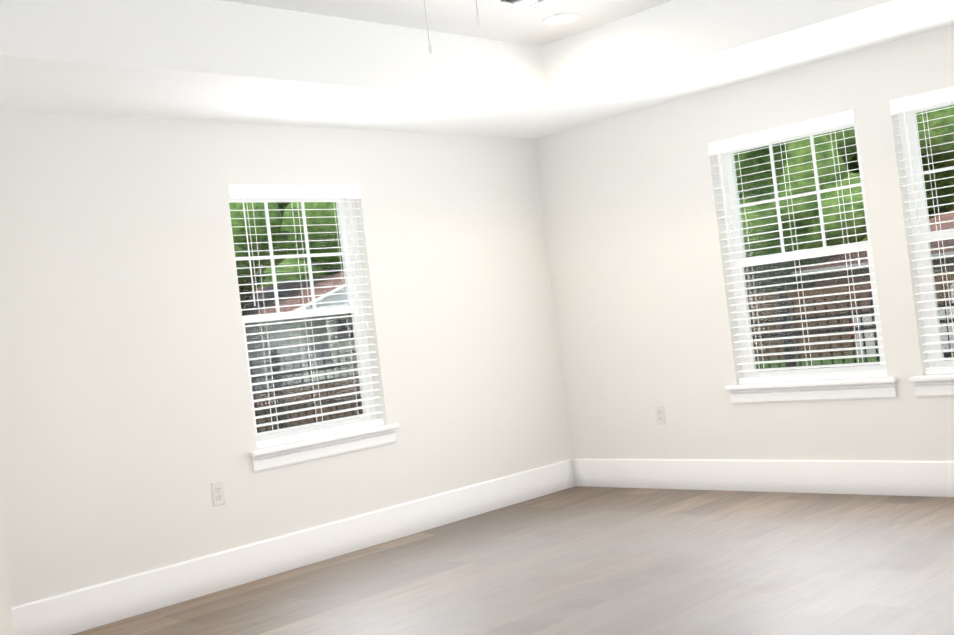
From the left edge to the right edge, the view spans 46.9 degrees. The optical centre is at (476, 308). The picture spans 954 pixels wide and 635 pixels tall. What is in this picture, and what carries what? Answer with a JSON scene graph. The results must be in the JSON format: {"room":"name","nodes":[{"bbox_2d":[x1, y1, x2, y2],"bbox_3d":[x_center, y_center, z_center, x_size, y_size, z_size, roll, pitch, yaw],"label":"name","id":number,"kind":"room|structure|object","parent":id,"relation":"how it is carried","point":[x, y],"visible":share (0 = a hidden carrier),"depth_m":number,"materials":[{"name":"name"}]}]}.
{"room":"empty bedroom","nodes":[
{"label":"empty bedroom","id":0,"kind":"room"},
{"bbox_2d":[0,509,13,634],"bbox_3d":[-2.990,0.380,3.187,0.720,2.300,2.800,-7,-1,45],"label":"wall","id":1,"kind":"structure","parent":0,"point":[6,623],"depth_m":3.90,"materials":[{"name":"white paint"}]},
{"bbox_2d":[0,109,571,606],"bbox_3d":[-1.938,0.043,4.897,0.150,2.770,7.050,-7,-1,45],"label":"wall","id":2,"kind":"structure","parent":0,"point":[126,427],"depth_m":5.39,"materials":[{"name":"white paint"}]},
{"bbox_2d":[211,480,225,505],"bbox_3d":[-1.258,0.900,5.349,0.009,0.115,0.070,-7,-1,45],"label":"electrical outlet","id":3,"kind":"object","parent":2,"relation":"attached to","point":[218,493],"visible":1,"depth_m":5.35,"materials":[{"name":"white plastic"}]},
{"bbox_2d":[11,459,574,634],"bbox_3d":[-0.757,1.220,5.803,0.016,0.180,3.920,-7,-1,45],"label":"baseboard","id":4,"kind":"structure","parent":2,"relation":"attached to","point":[84,609],"depth_m":5.50,"materials":[{"name":"white wood"}]},
{"bbox_2d":[227,184,399,472],"bbox_3d":[-0.912,0.069,5.881,0.198,1.456,0.970,-7,-1,45],"label":"window","id":5,"kind":"structure","parent":2,"relation":"in","point":[313,397],"depth_m":5.91,"materials":[{"name":"white plastic"}]},
{"bbox_2d":[221,0,672,46],"bbox_3d":[-0.144,-1.508,3.292,3.280,0.150,4.680,-7,-1,45],"label":"ceiling","id":6,"kind":"structure","parent":0,"point":[511,23],"depth_m":5.37,"materials":[{"name":"white paint"}]},
{"bbox_2d":[424,0,479,53],"bbox_3d":[-0.114,-1.098,3.312,1.245,0.671,1.251,-7,-1,45],"label":"ceiling fan","id":7,"kind":"object","parent":6,"relation":"hanging from","point":[430,47],"visible":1,"depth_m":3.27,"materials":[{"name":"white metal"}]},
{"bbox_2d":[489,0,570,10],"bbox_3d":[0.265,-1.445,5.166,0.210,0.022,0.380,-7,-1,45],"label":"ceiling vent","id":8,"kind":"object","parent":6,"relation":"in","point":[542,5],"visible":1,"depth_m":5.22,"materials":[{"name":"grey metal"}]},
{"bbox_2d":[543,13,578,24],"bbox_3d":[0.425,-1.466,5.569,0.188,0.008,0.188,-7,-1,45],"label":"recessed light","id":9,"kind":"object","parent":6,"relation":"in","point":[561,18],"visible":1,"depth_m":5.56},
{"bbox_2d":[0,0,953,138],"bbox_3d":[-0.262,-1.336,3.095,5.000,0.470,6.750,-7,-1,45],"label":"ceiling","id":10,"kind":"structure","parent":0,"point":[215,60],"depth_m":5.22,"materials":[{"name":"white paint"}]},
{"bbox_2d":[71,486,953,634],"bbox_3d":[0.041,1.241,3.062,5.300,0.120,7.050,-7,-1,45],"label":"floor","id":11,"kind":"structure","parent":0,"point":[579,560],"depth_m":4.76,"materials":[{"name":"wood"}]},
{"bbox_2d":[534,25,953,460],"bbox_3d":[2.188,-0.432,5.631,4.700,2.770,0.150,-7,-1,45],"label":"wall","id":12,"kind":"structure","parent":0,"point":[638,266],"depth_m":6.44,"materials":[{"name":"white paint"}]},
{"bbox_2d":[655,405,665,423],"bbox_3d":[1.116,0.649,6.691,0.070,0.115,0.009,-7,-1,45],"label":"electrical outlet","id":13,"kind":"object","parent":12,"relation":"attached to","point":[660,414],"visible":1,"depth_m":6.69,"materials":[{"name":"white plastic"}]},
{"bbox_2d":[571,458,953,496],"bbox_3d":[2.273,0.861,5.563,4.680,0.180,0.016,-7,-1,45],"label":"baseboard","id":14,"kind":"structure","parent":12,"relation":"attached to","point":[861,477],"depth_m":6.15,"materials":[{"name":"white wood"}]},
{"bbox_2d":[708,110,897,403],"bbox_3d":[1.766,-0.248,6.034,1.005,1.506,0.198,-7,-1,45],"label":"window","id":15,"kind":"structure","parent":12,"relation":"in","point":[809,325],"depth_m":6.05,"materials":[{"name":"white plastic"}]},
{"bbox_2d":[890,86,953,396],"bbox_3d":[2.528,-0.348,5.269,1.015,1.506,0.198,-7,-1,45],"label":"window","id":16,"kind":"structure","parent":12,"relation":"in","point":[934,254],"depth_m":5.56,"materials":[{"name":"white plastic"}]},
{"label":"outside","id":17,"kind":"structure","parent":0,"visible":0},
{"bbox_3d":[3.015,2.278,37.790,300.000,0.630,300.000,-7,-1,45],"label":"ground","id":18,"kind":"structure","parent":17,"visible":0},
{"bbox_2d":[229,202,290,314],"bbox_3d":[-14.476,-2.704,59.993,11.449,15.110,13.983,-7,-1,45],"label":"tree","id":19,"kind":"object","parent":18,"relation":"on","point":[276,231],"depth_m":57.61,"materials":[{"name":"green plant"}]},
{"bbox_2d":[242,272,347,315],"bbox_3d":[-9.393,1.304,64.930,17.350,6.260,12.100,-7,-1,45],"label":"house","id":20,"kind":"structure","parent":18,"relation":"on","point":[300,292],"depth_m":60.41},
{"bbox_2d":[257,202,343,287],"bbox_3d":[-10.022,-5.878,80.429,17.456,20.900,17.321,-7,-1,45],"label":"tree","id":21,"kind":"object","parent":18,"relation":"on","point":[326,216],"depth_m":77.17,"materials":[{"name":"green plant"}]},
{"bbox_2d":[733,127,866,258],"bbox_3d":[8.838,-5.807,41.633,13.456,15.499,12.688,-7,-1,45],"label":"tree","id":22,"kind":"object","parent":18,"relation":"on","point":[824,147],"depth_m":36.53,"materials":[{"name":"green plant"}]},
{"bbox_2d":[849,169,867,242],"bbox_3d":[17.870,-3.099,47.616,10.123,8.065,9.391,-7,-1,45],"label":"tree","id":23,"kind":"object","parent":18,"relation":"on","point":[857,171],"depth_m":45.85,"materials":[{"name":"green plant"}]},
{"bbox_2d":[845,105,953,211],"bbox_3d":[20.553,-7.632,45.407,15.785,16.510,14.935,-7,-1,45],"label":"tree","id":24,"kind":"object","parent":18,"relation":"on","point":[940,130],"depth_m":40.36,"materials":[{"name":"green plant"}]},
{"bbox_2d":[928,191,953,218],"bbox_3d":[21.982,-4.542,44.120,9.995,9.936,10.643,-7,-1,45],"label":"tree","id":25,"kind":"object","parent":18,"relation":"on","point":[945,200],"depth_m":42.89,"materials":[{"name":"green plant"}]},
{"bbox_2d":[929,210,953,232],"bbox_3d":[23.316,-2.295,32.741,24.640,4.950,11.140,-7,-1,45],"label":"brick house","id":26,"kind":"structure","parent":18,"relation":"on","point":[947,217],"depth_m":36.66,"materials":[{"name":"brick"}]}
]}

